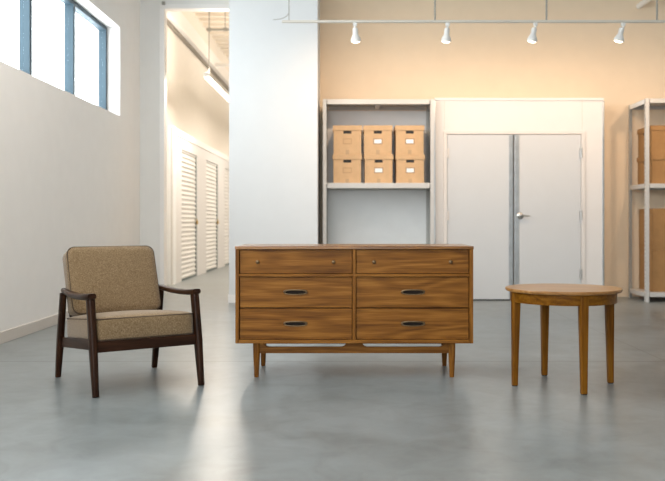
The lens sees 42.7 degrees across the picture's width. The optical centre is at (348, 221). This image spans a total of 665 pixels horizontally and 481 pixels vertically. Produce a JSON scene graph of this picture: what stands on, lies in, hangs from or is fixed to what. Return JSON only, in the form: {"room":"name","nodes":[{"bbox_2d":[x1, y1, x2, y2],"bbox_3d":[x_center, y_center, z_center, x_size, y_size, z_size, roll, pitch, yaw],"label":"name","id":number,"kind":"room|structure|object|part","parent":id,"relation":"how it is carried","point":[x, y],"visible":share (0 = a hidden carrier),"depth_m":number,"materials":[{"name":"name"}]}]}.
{"room":"furniture storage room","nodes":[
{"label":"furniture storage room","id":0,"kind":"room"},
{"bbox_2d":[0,0,139,331],"bbox_3d":[-2.950,-1.520,3.675,0.300,5.000,15.750,0,0,0],"label":"wall","id":1,"kind":"structure","parent":0,"point":[70,164],"depth_m":8.34,"materials":[{"name":"paint"}]},
{"bbox_2d":[0,311,68,343],"bbox_3d":[-2.794,0.931,3.697,0.012,0.098,15.395,0,0,0],"label":"baseboard","id":2,"kind":"structure","parent":1,"relation":"attached to","point":[8,335],"depth_m":7.39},
{"bbox_2d":[19,0,106,109],"bbox_3d":[-2.995,-1.837,4.780,0.100,1.085,11.220,0,0,0],"label":"window","id":3,"kind":"structure","parent":1,"relation":"in","point":[71,7],"depth_m":9.09,"materials":[{"name":"blue metal"}]},
{"bbox_3d":[-3.000,-1.837,4.780,0.090,1.085,11.220,0,0,0],"label":"frame","id":4,"kind":"part","parent":3,"relation":"part of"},
{"bbox_2d":[140,0,228,283],"bbox_3d":[-2.050,-1.520,11.475,1.500,5.000,0.150,0,0,0],"label":"wall","id":5,"kind":"structure","parent":0,"point":[149,9],"depth_m":11.40,"materials":[{"name":"paint"}]},
{"bbox_2d":[160,4,228,294],"bbox_3d":[-1.917,-0.970,11.470,1.235,3.900,0.170,0,0,0],"label":"trim","id":6,"kind":"structure","parent":5,"relation":"attached to","point":[164,9],"depth_m":11.38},
{"bbox_2d":[167,12,228,155],"bbox_3d":[-3.125,-1.630,19.280,0.050,5.220,15.440,0,0,0],"label":"wall","id":7,"kind":"structure","parent":0,"point":[195,107],"depth_m":17.17,"materials":[{"name":"paint"}]},
{"bbox_2d":[167,12,228,91],"bbox_3d":[-3.030,-3.525,19.250,0.139,0.350,15.300,0,0,0],"label":"trim","id":8,"kind":"structure","parent":7,"relation":"attached to","point":[177,22],"depth_m":16.70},
{"bbox_2d":[167,126,228,284],"bbox_3d":[-2.923,-0.263,20.044,0.352,2.485,13.513,0,0,0],"label":"wall","id":9,"kind":"structure","parent":0,"point":[178,140],"depth_m":14.53,"materials":[{"name":"white paint"}]},
{"bbox_2d":[182,150,197,280],"bbox_3d":[-2.804,-0.110,14.740,0.143,2.179,1.438,0,0,0],"label":"door","id":10,"kind":"structure","parent":9,"relation":"in","point":[189,161],"depth_m":14.79,"materials":[{"name":"white wood"}]},
{"bbox_3d":[-2.816,-0.110,15.432,0.088,2.179,0.054,0,0,0],"label":"guide rail","id":11,"kind":"part","parent":10,"relation":"part of","materials":[{"name":"white metal"}]},
{"bbox_2d":[206,160,218,271],"bbox_3d":[-2.804,-0.110,17.175,0.143,2.179,1.448,0,0,0],"label":"door","id":12,"kind":"structure","parent":9,"relation":"in","point":[212,221],"depth_m":17.18,"materials":[{"name":"white wood"}]},
{"bbox_3d":[-2.816,-0.110,17.872,0.088,2.179,0.054,0,0,0],"label":"guide rail","id":13,"kind":"part","parent":12,"relation":"part of","materials":[{"name":"white metal"}]},
{"bbox_2d":[225,169,228,265],"bbox_3d":[-2.804,-0.110,19.625,0.143,2.179,1.448,0,0,0],"label":"door","id":14,"kind":"structure","parent":9,"relation":"in","point":[226,170],"depth_m":19.37,"materials":[{"name":"white wood"}]},
{"bbox_2d":[193,12,228,59],"bbox_3d":[-0.975,-4.250,19.330,4.350,0.180,15.540,0,0,0],"label":"ceiling","id":15,"kind":"structure","parent":0,"point":[217,19],"depth_m":18.00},
{"bbox_2d":[204,72,228,101],"bbox_3d":[-2.040,-3.109,13.550,0.090,2.082,2.700,0,0,0],"label":"pendant lamp","id":16,"kind":"object","parent":15,"relation":"hanging from","point":[209,77],"visible":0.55,"depth_m":12.97,"materials":[{"name":"beige"}]},
{"bbox_2d":[206,12,228,30],"bbox_3d":[-0.850,-3.872,16.000,3.660,0.556,0.060,0,0,0],"label":"conduit pipe","id":17,"kind":"object","parent":15,"relation":"hanging from","point":[209,28],"visible":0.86,"depth_m":15.99,"materials":[{"name":"grey metal"}]},
{"bbox_2d":[229,0,319,294],"bbox_3d":[-0.915,-1.520,10.700,1.070,5.000,0.839,0,0,0],"label":"wall pillar","id":18,"kind":"structure","parent":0,"point":[274,65],"depth_m":10.28,"materials":[{"name":"paint"}]},
{"bbox_2d":[228,295,234,302],"bbox_3d":[-0.915,0.930,10.693,1.094,0.100,0.850,0,0,0],"label":"baseboard","id":19,"kind":"structure","parent":18,"relation":"attached to","point":[231,298],"depth_m":10.27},
{"bbox_2d":[0,265,664,480],"bbox_3d":[2.300,1.055,11.500,11.800,0.150,31.400,0,0,0],"label":"floor","id":20,"kind":"structure","parent":0,"point":[305,416],"depth_m":4.42,"materials":[{"name":"concrete"}]},
{"bbox_2d":[55,245,204,397],"bbox_3d":[-1.373,0.571,5.252,0.710,0.830,0.834,0,0,-34],"label":"armchair","id":21,"kind":"object","parent":20,"relation":"on","point":[114,295],"visible":1,"depth_m":5.26,"materials":[{"name":"beige fabric"}]},
{"bbox_3d":[-1.807,0.713,5.327,0.042,0.545,0.156,0,0,-34],"label":"leg","id":22,"kind":"part","parent":21,"relation":"part of","materials":[{"name":"brown wood"}]},
{"bbox_3d":[-1.616,0.724,5.064,0.022,0.119,0.635,0,0,-34],"label":"rail","id":23,"kind":"part","parent":21,"relation":"part of","materials":[{"name":"brown wood"}]},
{"bbox_3d":[-1.628,0.429,5.054,0.066,0.048,0.632,0,0,-34],"label":"armrest","id":24,"kind":"part","parent":21,"relation":"part of","materials":[{"name":"brown wood"}]},
{"bbox_3d":[-1.443,0.708,4.788,0.046,0.556,0.144,0,0,-34],"label":"leg","id":25,"kind":"part","parent":21,"relation":"part of","materials":[{"name":"brown wood"}]},
{"bbox_2d":[63,246,159,315],"bbox_3d":[-1.524,0.380,5.476,0.587,0.457,0.143,0,-21,-34],"label":"cushion","id":26,"kind":"object","parent":21,"relation":"on","point":[122,278],"depth_m":5.41,"materials":[{"name":"fabric"}]},
{"bbox_2d":[67,310,192,341],"bbox_3d":[-1.345,0.636,5.210,0.616,0.186,0.624,0,-5,-34],"label":"seat cushion","id":27,"kind":"object","parent":21,"relation":"on","point":[106,325],"depth_m":4.98,"materials":[{"name":"fabric"}]},
{"bbox_3d":[-1.177,0.707,4.962,0.600,0.062,0.024,0,0,-34],"label":"rail","id":28,"kind":"part","parent":21,"relation":"part of","materials":[{"name":"brown wood"}]},
{"bbox_3d":[-1.280,0.713,5.683,0.042,0.545,0.156,0,0,-34],"label":"leg","id":29,"kind":"part","parent":21,"relation":"part of","materials":[{"name":"brown wood"}]},
{"bbox_3d":[-1.094,0.429,5.414,0.066,0.048,0.632,0,0,-34],"label":"armrest","id":30,"kind":"part","parent":21,"relation":"part of","materials":[{"name":"brown wood"}]},
{"bbox_3d":[-0.916,0.708,5.144,0.046,0.556,0.144,0,0,-34],"label":"leg","id":31,"kind":"part","parent":21,"relation":"part of","materials":[{"name":"brown wood"}]},
{"bbox_2d":[235,244,473,376],"bbox_3d":[0.033,0.566,5.570,1.490,0.829,0.560,0,0,0],"label":"dresser","id":32,"kind":"object","parent":20,"relation":"on","point":[351,295],"visible":1,"depth_m":5.32,"materials":[{"name":"brown wood"}]},
{"bbox_3d":[-0.698,0.464,5.575,0.023,0.587,0.550,0,0,0],"label":"panel","id":33,"kind":"part","parent":32,"relation":"part of","materials":[{"name":"brown wood"}]},
{"bbox_3d":[-0.584,0.869,5.375,0.044,0.222,0.044,0,0,0],"label":"leg","id":34,"kind":"part","parent":32,"relation":"part of","materials":[{"name":"brown wood"}]},
{"bbox_3d":[-0.584,0.869,5.795,0.044,0.222,0.044,0,0,0],"label":"leg","id":35,"kind":"part","parent":32,"relation":"part of","materials":[{"name":"brown wood"}]},
{"bbox_3d":[-0.335,0.634,5.303,0.151,0.036,0.025,0,0,0],"label":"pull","id":36,"kind":"part","parent":32,"relation":"part of","materials":[{"name":"black metal"}]},
{"bbox_3d":[-0.335,0.437,5.303,0.151,0.036,0.025,0,0,0],"label":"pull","id":37,"kind":"part","parent":32,"relation":"part of","materials":[{"name":"black metal"}]},
{"bbox_3d":[-0.332,0.332,5.330,0.708,0.018,0.059,0,0,0],"label":"drawer rail","id":38,"kind":"part","parent":32,"relation":"part of","materials":[{"name":"brown wood"}]},
{"bbox_3d":[-0.332,0.637,5.325,0.700,0.191,0.020,0,0,0],"label":"drawer","id":39,"kind":"part","parent":32,"relation":"part of","materials":[{"name":"brown wood"}]},
{"bbox_3d":[-0.332,0.440,5.325,0.700,0.190,0.020,0,0,0],"label":"drawer","id":40,"kind":"part","parent":32,"relation":"part of","materials":[{"name":"brown wood"}]},
{"bbox_3d":[-0.332,0.247,5.325,0.700,0.146,0.020,0,0,0],"label":"drawer","id":41,"kind":"part","parent":32,"relation":"part of","materials":[{"name":"brown wood"}]},
{"bbox_3d":[0.033,0.453,5.842,1.438,0.564,0.008,0,0,0],"label":"panel","id":42,"kind":"part","parent":32,"relation":"part of","materials":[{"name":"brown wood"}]},
{"bbox_3d":[0.033,0.746,5.575,1.438,0.023,0.550,0,0,0],"label":"panel","id":43,"kind":"part","parent":32,"relation":"part of","materials":[{"name":"brown wood"}]},
{"bbox_3d":[0.397,0.637,5.325,0.703,0.191,0.020,0,0,0],"label":"drawer","id":44,"kind":"part","parent":32,"relation":"part of","materials":[{"name":"brown wood"}]},
{"bbox_3d":[0.397,0.440,5.325,0.703,0.190,0.020,0,0,0],"label":"drawer","id":45,"kind":"part","parent":32,"relation":"part of","materials":[{"name":"brown wood"}]},
{"bbox_3d":[0.397,0.247,5.325,0.703,0.146,0.020,0,0,0],"label":"drawer","id":46,"kind":"part","parent":32,"relation":"part of","materials":[{"name":"brown wood"}]},
{"bbox_3d":[0.397,0.332,5.330,0.710,0.018,0.059,0,0,0],"label":"drawer rail","id":47,"kind":"part","parent":32,"relation":"part of","materials":[{"name":"brown wood"}]},
{"bbox_3d":[0.400,0.634,5.303,0.151,0.036,0.025,0,0,0],"label":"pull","id":48,"kind":"part","parent":32,"relation":"part of","materials":[{"name":"black metal"}]},
{"bbox_3d":[0.400,0.437,5.303,0.151,0.036,0.025,0,0,0],"label":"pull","id":49,"kind":"part","parent":32,"relation":"part of","materials":[{"name":"black metal"}]},
{"bbox_3d":[0.650,0.869,5.795,0.044,0.222,0.044,0,0,0],"label":"leg","id":50,"kind":"part","parent":32,"relation":"part of","materials":[{"name":"brown wood"}]},
{"bbox_3d":[0.650,0.869,5.375,0.044,0.222,0.044,0,0,0],"label":"leg","id":51,"kind":"part","parent":32,"relation":"part of","materials":[{"name":"brown wood"}]},
{"bbox_3d":[0.763,0.464,5.575,0.023,0.587,0.550,0,0,0],"label":"panel","id":52,"kind":"part","parent":32,"relation":"part of","materials":[{"name":"brown wood"}]},
{"bbox_2d":[323,99,433,243],"bbox_3d":[0.363,-0.269,10.770,1.372,2.497,0.580,0,0,0],"label":"shelving unit","id":53,"kind":"object","parent":20,"relation":"on","point":[353,213],"visible":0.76,"depth_m":11.06,"materials":[{"name":"white metal"}]},
{"bbox_3d":[-0.300,-0.269,10.502,0.045,2.497,0.045,0,0,0],"label":"post","id":54,"kind":"part","parent":53,"relation":"part of","materials":[{"name":"white metal"}]},
{"bbox_3d":[-0.300,-0.269,11.037,0.045,2.497,0.045,0,0,0],"label":"post","id":55,"kind":"part","parent":53,"relation":"part of","materials":[{"name":"white metal"}]},
{"bbox_2d":[333,154,361,182],"bbox_3d":[-0.021,-0.663,10.800,0.364,0.360,0.420,0,0,0],"label":"box","id":56,"kind":"object","parent":53,"relation":"on","point":[346,167],"visible":0.89,"depth_m":10.60,"materials":[{"name":"cardboard"}]},
{"bbox_2d":[333,125,361,153],"bbox_3d":[-0.019,-1.024,10.800,0.364,0.360,0.420,0,0,0],"label":"box","id":57,"kind":"object","parent":56,"relation":"on","point":[347,138],"visible":0.96,"depth_m":10.60,"materials":[{"name":"cardboard"}]},
{"bbox_3d":[-0.019,-1.173,10.800,0.364,0.062,0.420,0,0,0],"label":"box lid","id":58,"kind":"part","parent":57,"relation":"part of","materials":[{"name":"cardboard"}]},
{"bbox_3d":[-0.021,-0.812,10.800,0.364,0.062,0.420,0,0,0],"label":"box lid","id":59,"kind":"part","parent":56,"relation":"part of","materials":[{"name":"cardboard"}]},
{"bbox_2d":[363,154,392,182],"bbox_3d":[0.369,-0.663,10.800,0.364,0.360,0.420,0,0,0],"label":"box","id":60,"kind":"object","parent":53,"relation":"on","point":[377,167],"visible":0.9,"depth_m":10.60,"materials":[{"name":"cardboard"}]},
{"bbox_2d":[363,125,391,153],"bbox_3d":[0.362,-1.024,10.800,0.364,0.360,0.420,0,0,1],"label":"box","id":61,"kind":"object","parent":60,"relation":"on","point":[377,138],"visible":0.94,"depth_m":10.60,"materials":[{"name":"cardboard"}]},
{"bbox_3d":[0.362,-1.173,10.800,0.364,0.062,0.420,0,0,1],"label":"box lid","id":62,"kind":"part","parent":61,"relation":"part of","materials":[{"name":"cardboard"}]},
{"bbox_3d":[0.369,-0.812,10.800,0.364,0.062,0.420,0,0,0],"label":"box lid","id":63,"kind":"part","parent":60,"relation":"part of","materials":[{"name":"cardboard"}]},
{"bbox_2d":[394,154,424,182],"bbox_3d":[0.763,-0.663,10.800,0.364,0.360,0.420,0,0,0],"label":"box","id":64,"kind":"object","parent":53,"relation":"on","point":[409,168],"visible":0.91,"depth_m":10.60,"materials":[{"name":"cardboard"}]},
{"bbox_2d":[394,125,423,155],"bbox_3d":[0.758,-1.024,10.800,0.364,0.360,0.420,0,0,0],"label":"box","id":65,"kind":"object","parent":64,"relation":"on","point":[408,139],"visible":0.92,"depth_m":10.60,"materials":[{"name":"cardboard"}]},
{"bbox_3d":[0.758,-1.173,10.800,0.364,0.062,0.420,0,0,0],"label":"box lid","id":66,"kind":"part","parent":65,"relation":"part of","materials":[{"name":"cardboard"}]},
{"bbox_3d":[0.763,-0.812,10.800,0.364,0.062,0.420,0,0,0],"label":"box lid","id":67,"kind":"part","parent":64,"relation":"part of","materials":[{"name":"cardboard"}]},
{"bbox_3d":[1.026,-0.269,11.037,0.045,2.497,0.045,0,0,0],"label":"post","id":68,"kind":"part","parent":53,"relation":"part of","materials":[{"name":"white metal"}]},
{"bbox_3d":[1.043,-0.274,10.770,0.001,2.447,0.488,0,0,0],"label":"panel","id":69,"kind":"part","parent":53,"relation":"part of","materials":[{"name":"white metal"}]},
{"bbox_3d":[1.026,-0.269,10.502,0.045,2.497,0.045,0,0,0],"label":"post","id":70,"kind":"part","parent":53,"relation":"part of","materials":[{"name":"white metal"}]},
{"bbox_2d":[505,283,622,394],"bbox_3d":[1.290,0.688,5.125,0.686,0.585,0.686,0,0,-8],"label":"round table","id":71,"kind":"object","parent":20,"relation":"on","point":[545,295],"visible":1,"depth_m":5.01,"materials":[{"name":"brown wood"}]},
{"bbox_3d":[0.998,0.695,5.083,0.046,0.558,0.049,0,0,-8],"label":"leg","id":72,"kind":"part","parent":71,"relation":"part of","materials":[{"name":"brown wood"}]},
{"bbox_3d":[1.248,0.695,5.417,0.049,0.558,0.046,0,0,-8],"label":"leg","id":73,"kind":"part","parent":71,"relation":"part of","materials":[{"name":"brown wood"}]},
{"bbox_3d":[1.332,0.695,4.833,0.049,0.558,0.046,0,0,-8],"label":"leg","id":74,"kind":"part","parent":71,"relation":"part of","materials":[{"name":"brown wood"}]},
{"bbox_3d":[1.582,0.695,5.167,0.046,0.558,0.049,0,0,-8],"label":"leg","id":75,"kind":"part","parent":71,"relation":"part of","materials":[{"name":"brown wood"}]},
{"bbox_2d":[629,98,664,301],"bbox_3d":[4.319,-0.269,10.740,1.365,2.497,0.640,0,0,0],"label":"shelving unit","id":76,"kind":"object","parent":20,"relation":"on","point":[647,104],"visible":1,"depth_m":10.46,"materials":[{"name":"white metal"}]},
{"bbox_3d":[3.659,-0.269,11.037,0.045,2.497,0.045,0,0,0],"label":"post","id":77,"kind":"part","parent":76,"relation":"part of","materials":[{"name":"white metal"}]},
{"bbox_3d":[3.639,-1.484,10.740,0.004,0.055,0.548,0,0,0],"label":"rail","id":78,"kind":"part","parent":76,"relation":"part of","materials":[{"name":"white metal"}]},
{"bbox_3d":[3.659,-0.269,10.443,0.045,2.497,0.045,0,0,0],"label":"post","id":79,"kind":"part","parent":76,"relation":"part of","materials":[{"name":"white metal"}]},
{"bbox_2d":[637,155,664,183],"bbox_3d":[3.945,-0.653,10.765,0.420,0.360,0.520,0,0,-1],"label":"box","id":80,"kind":"object","parent":76,"relation":"on","point":[656,162],"visible":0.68,"depth_m":10.51,"materials":[{"name":"cardboard"}]},
{"bbox_2d":[637,125,664,156],"bbox_3d":[3.945,-1.014,10.765,0.420,0.360,0.520,0,0,0],"label":"box","id":81,"kind":"object","parent":80,"relation":"on","point":[656,132],"visible":0.77,"depth_m":10.52,"materials":[{"name":"cardboard"}]},
{"bbox_3d":[3.945,-1.163,10.765,0.420,0.062,0.520,0,0,0],"label":"box lid","id":82,"kind":"part","parent":81,"relation":"part of","materials":[{"name":"cardboard"}]},
{"bbox_3d":[3.945,-0.802,10.765,0.420,0.062,0.520,0,0,-1],"label":"box lid","id":83,"kind":"part","parent":80,"relation":"part of","materials":[{"name":"cardboard"}]},
{"bbox_2d":[639,249,664,291],"bbox_3d":[3.989,0.607,10.770,0.461,0.516,0.500,0,0,0],"label":"carton","id":84,"kind":"object","parent":76,"relation":"on","point":[656,257],"visible":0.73,"depth_m":10.52,"materials":[{"name":"cardboard"}]},
{"bbox_2d":[639,209,664,249],"bbox_3d":[3.989,0.090,10.770,0.461,0.516,0.500,0,0,-1],"label":"carton","id":85,"kind":"object","parent":84,"relation":"on","point":[656,216],"visible":0.82,"depth_m":10.52,"materials":[{"name":"cardboard"}]},
{"bbox_2d":[320,0,664,296],"bbox_3d":[3.350,-1.520,11.335,9.300,5.000,0.430,0,0,0],"label":"wall","id":86,"kind":"structure","parent":0,"point":[390,60],"depth_m":11.12,"materials":[{"name":"beige paint"}]},
{"bbox_2d":[636,0,650,8],"bbox_3d":[3.790,-2.820,9.659,0.070,0.070,2.918,0,0,0],"label":"pipe","id":87,"kind":"object","parent":86,"relation":"attached to","point":[642,3],"visible":1,"depth_m":10.92,"materials":[{"name":"white metal"}]},
{"bbox_2d":[434,98,603,284],"bbox_3d":[2.119,-0.284,10.857,2.133,2.528,0.522,0,0,0],"label":"door frame","id":88,"kind":"structure","parent":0,"point":[450,114],"depth_m":10.61,"materials":[{"name":"wood"}]},
{"bbox_2d":[446,135,512,298],"bbox_3d":[1.629,-0.062,10.610,0.837,2.053,0.072,0,0,0],"label":"door","id":89,"kind":"structure","parent":88,"relation":"in","point":[479,213],"depth_m":10.60,"materials":[{"name":"wood"}]},
{"bbox_3d":[2.019,-0.064,10.598,0.052,2.047,0.009,0,0,0],"label":"edge plate","id":90,"kind":"part","parent":89,"relation":"part of","materials":[{"name":"metal"}]},
{"bbox_2d":[473,299,509,299],"bbox_3d":[2.063,0.965,10.674,1.663,0.030,0.023,0,0,0],"label":"trim","id":91,"kind":"structure","parent":88,"relation":"attached to","point":[473,299],"depth_m":10.66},
{"bbox_2d":[514,135,581,284],"bbox_3d":[2.486,-0.062,10.594,0.845,2.053,0.104,0,0,0],"label":"door","id":92,"kind":"structure","parent":88,"relation":"in","point":[547,168],"depth_m":10.60,"materials":[{"name":"white wood"}]},
{"bbox_3d":[2.093,-0.064,10.598,0.052,2.047,0.009,0,0,0],"label":"edge plate","id":93,"kind":"part","parent":92,"relation":"part of","materials":[{"name":"metal"}]},
{"bbox_3d":[2.133,-0.078,10.574,0.084,0.084,0.056,0,0,0],"label":"lever handle","id":94,"kind":"part","parent":92,"relation":"part of","materials":[{"name":"silver metal"}]},
{"bbox_3d":[2.550,-4.095,3.690,11.300,0.150,15.780,0,0,0],"label":"ceiling","id":95,"kind":"structure","parent":0,"visible":0},
{"bbox_2d":[273,0,664,22],"bbox_3d":[1.884,-3.100,9.300,5.432,1.840,0.036,0,0,0],"label":"track rail","id":96,"kind":"object","parent":95,"relation":"hanging from","point":[434,20],"visible":1,"depth_m":9.28,"materials":[{"name":"grey metal"}]},
{"bbox_2d":[351,23,360,42],"bbox_3d":[0.076,-2.071,9.327,0.112,0.217,0.112,0,0,0],"label":"spotlight","id":97,"kind":"object","parent":96,"relation":"hanging from","point":[355,38],"visible":1,"depth_m":9.29,"materials":[{"name":"beige metal"}]},
{"bbox_3d":[0.941,-3.113,9.300,0.017,1.814,0.020,0,0,0],"label":"hanger rod","id":98,"kind":"part","parent":96,"relation":"part of","materials":[{"name":"grey metal"}]},
{"bbox_2d":[441,23,450,42],"bbox_3d":[1.065,-2.071,9.327,0.112,0.217,0.112,0,0,0],"label":"spotlight","id":99,"kind":"object","parent":96,"relation":"hanging from","point":[446,38],"visible":1,"depth_m":9.29,"materials":[{"name":"beige metal"}]},
{"bbox_3d":[1.933,-2.192,9.300,5.333,0.026,0.036,0,0,0],"label":"rail","id":100,"kind":"part","parent":96,"relation":"part of","materials":[{"name":"grey metal"}]},
{"bbox_2d":[527,23,537,42],"bbox_3d":[2.008,-2.071,9.327,0.112,0.217,0.112,0,0,0],"label":"spotlight","id":101,"kind":"object","parent":96,"relation":"hanging from","point":[532,38],"visible":1,"depth_m":9.29,"materials":[{"name":"beige metal"}]},
{"bbox_2d":[614,23,625,42],"bbox_3d":[2.963,-2.072,9.327,0.118,0.216,0.112,0,0,0],"label":"spotlight","id":102,"kind":"object","parent":96,"relation":"hanging from","point":[619,38],"visible":1,"depth_m":9.29,"materials":[{"name":"beige metal"}]},
{"bbox_3d":[3.370,-3.113,9.300,0.017,1.814,0.020,0,0,0],"label":"hanger rod","id":103,"kind":"part","parent":96,"relation":"part of","materials":[{"name":"grey metal"}]},
{"bbox_3d":[1.100,-1.630,19.230,0.200,5.220,15.340,0,0,0],"label":"wall","id":104,"kind":"structure","parent":0,"visible":0},
{"bbox_2d":[214,63,228,66],"bbox_3d":[-0.870,-3.177,17.200,3.700,0.070,0.070,0,0,0],"label":"pipe","id":105,"kind":"object","parent":104,"relation":"attached to","point":[215,64],"visible":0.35,"depth_m":17.17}
]}

